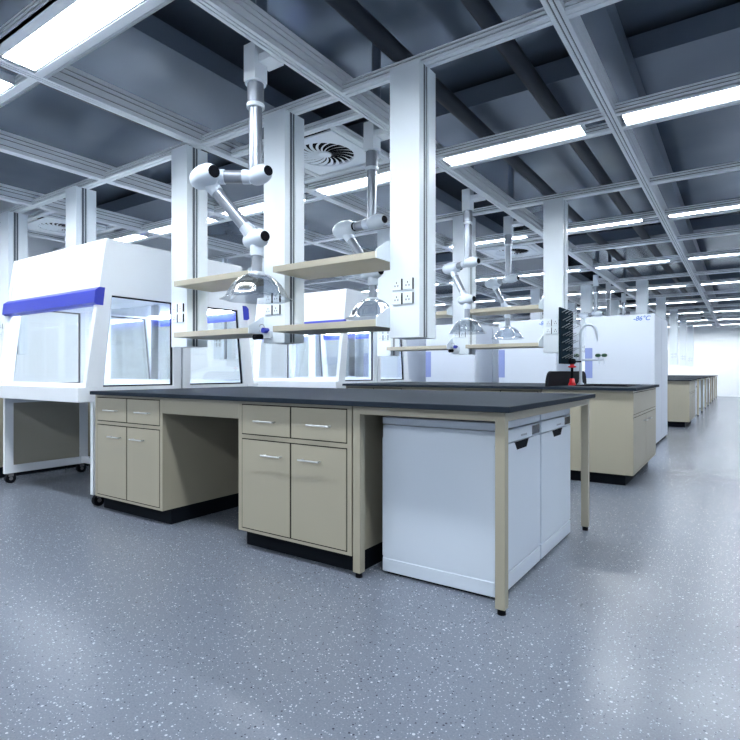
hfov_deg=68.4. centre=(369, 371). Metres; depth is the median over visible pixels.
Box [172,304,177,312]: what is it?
socket
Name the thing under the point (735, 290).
trim
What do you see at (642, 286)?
column
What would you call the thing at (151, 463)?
base cabinet
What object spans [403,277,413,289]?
socket
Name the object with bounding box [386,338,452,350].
wall shelf
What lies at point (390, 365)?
freezer
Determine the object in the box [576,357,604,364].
tap
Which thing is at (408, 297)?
socket
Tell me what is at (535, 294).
column
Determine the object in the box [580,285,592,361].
column
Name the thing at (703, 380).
dishwasher
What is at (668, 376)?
countertop
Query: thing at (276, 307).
socket
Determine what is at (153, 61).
air duct
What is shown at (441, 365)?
freezer
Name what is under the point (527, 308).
wall shelf
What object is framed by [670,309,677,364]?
column
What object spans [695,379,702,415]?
frame
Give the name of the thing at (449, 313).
wall shelf
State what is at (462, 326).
socket
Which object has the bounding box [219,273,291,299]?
hood
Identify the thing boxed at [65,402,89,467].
base cabinet
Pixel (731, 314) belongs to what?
trim
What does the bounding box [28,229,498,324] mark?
trim
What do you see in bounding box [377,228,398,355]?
column
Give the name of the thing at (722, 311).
trim
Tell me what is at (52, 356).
wall
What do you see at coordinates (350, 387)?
base cabinet
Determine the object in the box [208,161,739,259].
trim
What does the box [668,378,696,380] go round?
countertop
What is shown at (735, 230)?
trim
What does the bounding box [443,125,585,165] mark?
ceiling light
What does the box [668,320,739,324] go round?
trim
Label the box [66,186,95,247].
column
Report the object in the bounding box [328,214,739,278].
duct
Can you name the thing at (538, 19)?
ceiling beam
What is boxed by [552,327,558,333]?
socket
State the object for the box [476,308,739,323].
trim
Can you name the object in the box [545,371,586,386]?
backsplash
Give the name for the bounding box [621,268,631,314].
extraction arm
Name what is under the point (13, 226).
column
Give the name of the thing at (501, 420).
frame
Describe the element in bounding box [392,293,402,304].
socket
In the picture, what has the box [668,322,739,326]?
trim
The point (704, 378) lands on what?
frame
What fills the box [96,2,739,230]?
duct
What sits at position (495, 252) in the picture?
air vent
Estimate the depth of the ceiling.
5.70 m
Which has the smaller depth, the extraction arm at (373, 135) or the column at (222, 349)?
the extraction arm at (373, 135)
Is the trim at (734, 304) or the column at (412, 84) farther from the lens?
the trim at (734, 304)
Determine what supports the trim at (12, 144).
attached to the wall
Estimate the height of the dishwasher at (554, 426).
0.776 m
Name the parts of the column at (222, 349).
panel, slotted rail, panel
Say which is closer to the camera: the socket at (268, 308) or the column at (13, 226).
the socket at (268, 308)
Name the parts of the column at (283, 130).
panel, slotted rail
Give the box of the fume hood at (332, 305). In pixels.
[251,288,376,387]
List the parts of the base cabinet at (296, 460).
handle, drawer, door, handle, handle, handle, drawer, door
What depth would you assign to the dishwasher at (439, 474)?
2.54 m
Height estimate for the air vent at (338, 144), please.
0.100 m
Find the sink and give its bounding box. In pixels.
[545,371,639,386]
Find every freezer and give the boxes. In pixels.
[316,335,363,376]
[363,338,425,381]
[426,323,491,382]
[492,326,498,382]
[498,320,569,382]
[570,324,581,370]
[585,314,661,443]
[661,319,667,439]
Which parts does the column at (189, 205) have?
panel, slotted rail, panel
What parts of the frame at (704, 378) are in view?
leg, leg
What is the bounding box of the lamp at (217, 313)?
[160,310,231,318]
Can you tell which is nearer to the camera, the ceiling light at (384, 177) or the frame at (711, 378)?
the ceiling light at (384, 177)
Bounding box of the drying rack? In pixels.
[559,307,578,363]
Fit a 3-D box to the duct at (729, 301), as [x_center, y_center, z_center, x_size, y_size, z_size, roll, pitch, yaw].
[10.778,-2.415,20.190,12.100,0.170,0.700,0,0,34]
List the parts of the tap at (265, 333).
black knob, blue knob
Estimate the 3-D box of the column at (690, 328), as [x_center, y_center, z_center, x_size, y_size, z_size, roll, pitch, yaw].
[12.226,-1.000,20.767,0.200,1.600,0.214,0,0,34]
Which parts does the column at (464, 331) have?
panel, slotted rail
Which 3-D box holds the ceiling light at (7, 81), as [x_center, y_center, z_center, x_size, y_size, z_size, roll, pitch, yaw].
[-2.753,-1.832,3.663,1.120,0.056,0.192,0,0,34]
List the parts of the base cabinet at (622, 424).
door, drawer, door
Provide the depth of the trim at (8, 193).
6.69 m
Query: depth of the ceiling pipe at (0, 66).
4.67 m
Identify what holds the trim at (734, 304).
attached to the wall at (52, 356)
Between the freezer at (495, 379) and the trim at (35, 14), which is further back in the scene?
the freezer at (495, 379)
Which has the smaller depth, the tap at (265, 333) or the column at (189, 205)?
the tap at (265, 333)
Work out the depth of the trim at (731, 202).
6.47 m
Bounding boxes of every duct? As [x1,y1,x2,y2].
[0,0,635,314]
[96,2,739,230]
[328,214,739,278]
[436,272,739,301]
[500,300,739,316]
[580,3,721,317]
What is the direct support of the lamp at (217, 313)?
attached to the fume hood at (232, 307)
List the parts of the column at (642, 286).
slotted rail, panel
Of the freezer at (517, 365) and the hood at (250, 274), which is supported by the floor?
the freezer at (517, 365)
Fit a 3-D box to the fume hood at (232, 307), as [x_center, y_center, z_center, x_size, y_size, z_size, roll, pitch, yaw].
[-1.998,-0.006,5.479,1.554,2.011,0.880,0,0,34]
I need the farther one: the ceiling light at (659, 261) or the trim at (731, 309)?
the trim at (731, 309)
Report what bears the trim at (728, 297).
attached to the wall at (52, 356)
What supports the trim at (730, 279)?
attached to the wall at (52, 356)
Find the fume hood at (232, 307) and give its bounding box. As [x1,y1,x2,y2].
[92,259,257,387]
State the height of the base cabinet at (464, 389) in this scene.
0.834 m
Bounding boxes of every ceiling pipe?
[0,66,578,304]
[324,0,683,315]
[460,0,704,317]
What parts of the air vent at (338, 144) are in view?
swirl blade, panel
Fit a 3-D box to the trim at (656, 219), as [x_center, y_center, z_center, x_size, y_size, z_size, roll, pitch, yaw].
[2.088,-1.831,7.482,12.200,0.062,0.072,0,0,34]
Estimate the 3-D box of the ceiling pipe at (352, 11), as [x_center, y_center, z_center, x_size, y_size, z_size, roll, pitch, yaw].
[4.744,-2.220,10.445,0.118,0.118,29.760,0,0,34]
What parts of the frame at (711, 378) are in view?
leg, leg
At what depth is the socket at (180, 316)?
4.33 m
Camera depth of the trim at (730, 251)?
9.13 m
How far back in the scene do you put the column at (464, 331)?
6.30 m
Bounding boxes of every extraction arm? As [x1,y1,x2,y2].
[189,0,291,299]
[332,43,389,319]
[442,165,486,333]
[485,165,524,338]
[579,251,605,319]
[605,253,616,315]
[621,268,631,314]
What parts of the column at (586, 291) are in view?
panel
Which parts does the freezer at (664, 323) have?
door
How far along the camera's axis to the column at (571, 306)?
14.38 m
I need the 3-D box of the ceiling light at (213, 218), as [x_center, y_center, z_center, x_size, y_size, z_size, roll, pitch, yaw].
[-2.339,-1.832,6.748,1.120,0.056,0.192,0,0,34]
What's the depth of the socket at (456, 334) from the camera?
6.29 m
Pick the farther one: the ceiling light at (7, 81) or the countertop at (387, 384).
the countertop at (387, 384)
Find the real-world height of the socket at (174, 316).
0.066 m
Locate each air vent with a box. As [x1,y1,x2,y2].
[28,210,119,240]
[231,109,389,183]
[344,274,360,277]
[476,239,542,261]
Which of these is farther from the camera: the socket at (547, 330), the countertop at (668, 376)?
the countertop at (668, 376)
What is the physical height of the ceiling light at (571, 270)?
0.056 m
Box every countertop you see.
[90,386,595,412]
[342,382,658,390]
[668,375,717,375]
[668,376,709,377]
[668,377,704,378]
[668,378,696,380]
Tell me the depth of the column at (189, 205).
4.38 m
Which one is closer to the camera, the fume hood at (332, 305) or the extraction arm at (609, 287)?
the fume hood at (332, 305)
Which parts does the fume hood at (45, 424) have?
sash rail, frame, infill panel, frame, frame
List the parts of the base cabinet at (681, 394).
door, drawer, door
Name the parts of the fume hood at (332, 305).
frame, sash rail, frame, frame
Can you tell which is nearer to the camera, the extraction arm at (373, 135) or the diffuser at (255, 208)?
the extraction arm at (373, 135)
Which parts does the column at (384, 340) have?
panel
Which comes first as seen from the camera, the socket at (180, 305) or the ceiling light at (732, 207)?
the socket at (180, 305)
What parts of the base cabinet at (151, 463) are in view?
drawer, door, drawer, door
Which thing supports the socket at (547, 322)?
attached to the column at (555, 212)
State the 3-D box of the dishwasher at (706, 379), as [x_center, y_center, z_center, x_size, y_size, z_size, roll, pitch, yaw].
[10.739,0.612,17.783,0.606,0.776,0.588,0,0,34]
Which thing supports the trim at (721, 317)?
attached to the wall at (52, 356)
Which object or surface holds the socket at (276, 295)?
attached to the column at (283, 130)
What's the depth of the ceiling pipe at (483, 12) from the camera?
4.27 m
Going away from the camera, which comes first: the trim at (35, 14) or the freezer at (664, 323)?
the trim at (35, 14)
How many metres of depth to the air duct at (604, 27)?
4.13 m
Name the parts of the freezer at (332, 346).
door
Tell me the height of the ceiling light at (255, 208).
0.056 m
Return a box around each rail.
[163,398,238,418]
[404,387,462,390]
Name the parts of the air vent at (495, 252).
swirl blade, panel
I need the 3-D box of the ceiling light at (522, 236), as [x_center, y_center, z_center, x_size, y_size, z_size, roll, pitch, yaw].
[1.629,-1.832,7.590,1.120,0.056,0.106,0,0,34]
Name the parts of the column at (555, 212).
slotted rail, panel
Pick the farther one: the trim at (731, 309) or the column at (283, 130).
the trim at (731, 309)
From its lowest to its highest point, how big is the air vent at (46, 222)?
0.100 m
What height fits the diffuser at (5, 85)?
0.033 m
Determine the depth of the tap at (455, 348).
6.26 m
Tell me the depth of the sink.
5.53 m
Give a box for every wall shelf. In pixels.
[174,261,263,291]
[174,316,263,339]
[273,240,389,279]
[273,306,389,334]
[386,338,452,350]
[436,304,452,318]
[465,335,542,348]
[470,298,542,315]
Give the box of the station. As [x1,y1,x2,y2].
[568,359,580,384]
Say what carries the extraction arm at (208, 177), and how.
hanging from the ceiling
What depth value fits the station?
5.61 m
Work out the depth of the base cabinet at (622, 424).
4.85 m
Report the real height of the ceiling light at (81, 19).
0.056 m
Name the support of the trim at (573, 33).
attached to the wall
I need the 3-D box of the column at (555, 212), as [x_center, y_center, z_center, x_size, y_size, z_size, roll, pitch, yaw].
[1.964,-1.000,5.760,0.200,1.600,0.214,0,0,34]
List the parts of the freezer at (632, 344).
door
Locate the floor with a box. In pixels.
[0,396,739,739]
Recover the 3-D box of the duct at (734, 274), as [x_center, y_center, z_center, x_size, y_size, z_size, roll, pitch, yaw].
[7.391,-2.415,15.238,12.100,0.170,0.700,0,0,34]
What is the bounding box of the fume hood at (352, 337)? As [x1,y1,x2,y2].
[296,332,410,382]
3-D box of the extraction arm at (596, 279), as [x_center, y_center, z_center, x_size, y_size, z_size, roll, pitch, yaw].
[4.394,-1.475,10.772,0.551,2.140,0.428,0,0,34]
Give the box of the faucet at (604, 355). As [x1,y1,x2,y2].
[574,323,606,384]
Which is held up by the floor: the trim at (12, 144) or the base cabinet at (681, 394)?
the base cabinet at (681, 394)
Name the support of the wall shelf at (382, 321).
attached to the column at (412, 84)
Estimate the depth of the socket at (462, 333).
6.25 m
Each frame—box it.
[353,399,588,615]
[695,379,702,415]
[704,378,708,408]
[709,377,713,402]
[714,376,716,398]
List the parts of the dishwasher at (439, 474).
lid, door, control panel, kick panel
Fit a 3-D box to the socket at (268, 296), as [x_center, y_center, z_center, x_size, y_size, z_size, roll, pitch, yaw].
[-0.707,-0.511,3.794,0.065,0.066,0.014,0,0,34]
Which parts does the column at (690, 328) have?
panel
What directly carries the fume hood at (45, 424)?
on the floor
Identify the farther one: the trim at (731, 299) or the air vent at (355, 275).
the trim at (731, 299)
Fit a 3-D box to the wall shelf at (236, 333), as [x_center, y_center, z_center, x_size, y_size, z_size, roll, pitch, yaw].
[-1.067,-0.327,4.104,0.830,0.130,0.370,0,0,34]
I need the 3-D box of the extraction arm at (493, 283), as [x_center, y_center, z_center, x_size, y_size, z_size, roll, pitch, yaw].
[1.651,-1.475,6.760,0.551,2.140,0.428,0,0,34]
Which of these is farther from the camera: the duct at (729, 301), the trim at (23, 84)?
the duct at (729, 301)
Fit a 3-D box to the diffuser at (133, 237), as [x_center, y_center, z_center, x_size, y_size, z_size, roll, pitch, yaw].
[-3.495,-1.833,7.538,1.112,0.033,0.176,0,0,34]
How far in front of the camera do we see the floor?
2.07 m
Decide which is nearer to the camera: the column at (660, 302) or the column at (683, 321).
the column at (660, 302)
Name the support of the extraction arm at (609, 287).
hanging from the ceiling
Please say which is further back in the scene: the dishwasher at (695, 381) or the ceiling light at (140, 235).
the dishwasher at (695, 381)
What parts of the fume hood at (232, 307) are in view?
frame, sash rail, frame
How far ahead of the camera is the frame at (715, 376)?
19.85 m
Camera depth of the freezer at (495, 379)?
9.40 m
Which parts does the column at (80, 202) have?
panel, slotted rail, panel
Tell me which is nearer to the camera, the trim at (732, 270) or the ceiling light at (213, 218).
the ceiling light at (213, 218)
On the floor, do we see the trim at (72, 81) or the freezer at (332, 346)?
the freezer at (332, 346)
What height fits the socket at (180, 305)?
0.066 m
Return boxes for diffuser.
[0,80,10,90]
[115,235,143,241]
[225,203,263,213]
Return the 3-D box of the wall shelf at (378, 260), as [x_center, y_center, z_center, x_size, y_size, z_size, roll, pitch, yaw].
[-0.200,-0.720,3.511,0.830,0.130,0.370,0,0,34]
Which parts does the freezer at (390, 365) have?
door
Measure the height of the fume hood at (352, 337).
2.011 m
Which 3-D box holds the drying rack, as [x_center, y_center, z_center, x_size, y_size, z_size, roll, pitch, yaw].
[2.077,-0.365,5.655,0.092,0.570,0.500,0,0,34]
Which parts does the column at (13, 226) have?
panel, slotted rail, panel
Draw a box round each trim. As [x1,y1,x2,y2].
[0,0,74,55]
[0,0,173,107]
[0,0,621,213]
[0,56,605,315]
[0,130,579,322]
[0,183,529,320]
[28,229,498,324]
[53,72,739,250]
[128,99,739,242]
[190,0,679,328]
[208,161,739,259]
[304,228,739,284]
[351,248,739,291]
[436,198,739,248]
[436,208,739,252]
[436,268,739,297]
[436,278,739,304]
[436,289,739,311]
[476,303,739,320]
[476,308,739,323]
[482,311,733,324]
[493,313,739,326]
[540,0,719,326]
[577,296,739,308]
[577,299,739,309]
[577,317,739,324]
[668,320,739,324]
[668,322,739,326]
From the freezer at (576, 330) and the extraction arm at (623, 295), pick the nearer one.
the freezer at (576, 330)
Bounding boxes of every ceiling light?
[0,71,14,94]
[1,0,144,70]
[115,233,147,241]
[149,215,217,233]
[221,194,306,214]
[316,172,389,194]
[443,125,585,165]
[450,236,527,247]
[519,270,579,276]
[568,219,642,231]
[596,261,668,268]
[622,87,739,124]
[669,205,739,216]
[689,253,739,258]
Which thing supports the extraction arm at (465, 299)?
hanging from the ceiling
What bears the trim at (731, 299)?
attached to the wall at (52, 356)
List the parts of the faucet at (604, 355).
stem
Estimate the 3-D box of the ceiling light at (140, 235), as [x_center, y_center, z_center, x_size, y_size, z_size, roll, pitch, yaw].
[-3.495,-1.832,7.538,1.120,0.056,0.192,0,0,34]
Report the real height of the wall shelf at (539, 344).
0.130 m
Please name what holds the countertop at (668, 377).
on the base cabinet
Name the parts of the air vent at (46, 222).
swirl blade, panel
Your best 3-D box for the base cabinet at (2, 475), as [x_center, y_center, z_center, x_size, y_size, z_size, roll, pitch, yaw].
[-3.685,0.583,5.524,0.800,0.834,0.750,0,0,34]
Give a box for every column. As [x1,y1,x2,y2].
[0,211,27,354]
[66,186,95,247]
[171,145,207,347]
[213,258,231,358]
[264,109,303,343]
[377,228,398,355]
[390,59,435,339]
[453,216,475,354]
[530,289,541,319]
[543,198,567,352]
[568,303,576,323]
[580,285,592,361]
[610,301,619,315]
[636,280,648,314]
[656,297,665,320]
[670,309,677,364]
[680,318,686,365]
[687,324,693,365]
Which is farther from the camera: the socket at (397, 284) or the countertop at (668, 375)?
the countertop at (668, 375)
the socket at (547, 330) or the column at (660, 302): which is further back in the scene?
the column at (660, 302)
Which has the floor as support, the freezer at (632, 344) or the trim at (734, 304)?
the freezer at (632, 344)
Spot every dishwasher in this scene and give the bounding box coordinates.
[383,415,539,597]
[537,408,569,558]
[695,381,696,414]
[699,380,703,407]
[706,379,709,402]
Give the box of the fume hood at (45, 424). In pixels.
[0,238,180,505]
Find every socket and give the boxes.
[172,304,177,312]
[172,314,177,322]
[178,303,183,311]
[178,314,183,321]
[265,293,272,302]
[265,305,272,314]
[273,292,280,302]
[273,304,280,314]
[392,279,402,290]
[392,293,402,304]
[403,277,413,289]
[403,292,413,303]
[454,325,459,330]
[454,332,459,337]
[460,324,465,329]
[460,331,465,336]
[545,320,551,325]
[545,328,551,333]
[552,319,558,325]
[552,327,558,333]
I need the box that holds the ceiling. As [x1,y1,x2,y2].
[0,0,739,318]
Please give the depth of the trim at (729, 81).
4.10 m
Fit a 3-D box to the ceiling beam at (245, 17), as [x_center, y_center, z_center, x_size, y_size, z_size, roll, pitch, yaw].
[4.582,-1.875,10.544,0.078,0.150,29.780,0,0,34]
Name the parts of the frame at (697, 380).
leg, leg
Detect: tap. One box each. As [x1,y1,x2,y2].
[252,324,272,339]
[448,343,459,352]
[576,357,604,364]
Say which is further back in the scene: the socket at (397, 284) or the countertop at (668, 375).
the countertop at (668, 375)
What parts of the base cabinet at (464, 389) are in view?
drawer, drawer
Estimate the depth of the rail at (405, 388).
5.80 m
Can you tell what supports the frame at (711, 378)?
on the floor
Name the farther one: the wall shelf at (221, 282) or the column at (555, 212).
the column at (555, 212)
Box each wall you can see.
[0,200,516,381]
[577,308,739,396]
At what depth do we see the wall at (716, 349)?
22.09 m
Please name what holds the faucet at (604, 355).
on the countertop at (387, 384)
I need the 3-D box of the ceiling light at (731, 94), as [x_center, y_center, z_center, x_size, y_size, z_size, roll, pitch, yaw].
[2.283,-1.832,3.587,1.120,0.056,0.192,0,0,34]
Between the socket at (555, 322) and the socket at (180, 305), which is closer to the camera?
the socket at (180, 305)
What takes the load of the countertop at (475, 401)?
on the base cabinet at (151, 463)
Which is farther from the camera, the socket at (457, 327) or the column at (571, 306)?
the column at (571, 306)
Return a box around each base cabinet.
[0,398,64,477]
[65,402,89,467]
[95,395,238,523]
[239,401,384,570]
[346,386,403,389]
[463,388,541,392]
[542,388,655,485]
[668,380,694,426]
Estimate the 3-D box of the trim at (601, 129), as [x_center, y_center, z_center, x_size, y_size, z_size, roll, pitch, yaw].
[0.411,-1.831,5.031,12.200,0.062,0.072,0,0,34]
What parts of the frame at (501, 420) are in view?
leg, rail, leg, leg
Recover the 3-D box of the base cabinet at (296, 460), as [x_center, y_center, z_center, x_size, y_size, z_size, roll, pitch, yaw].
[-0.228,0.583,3.160,0.800,0.834,0.750,0,0,34]
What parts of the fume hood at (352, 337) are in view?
frame, frame, sash rail, frame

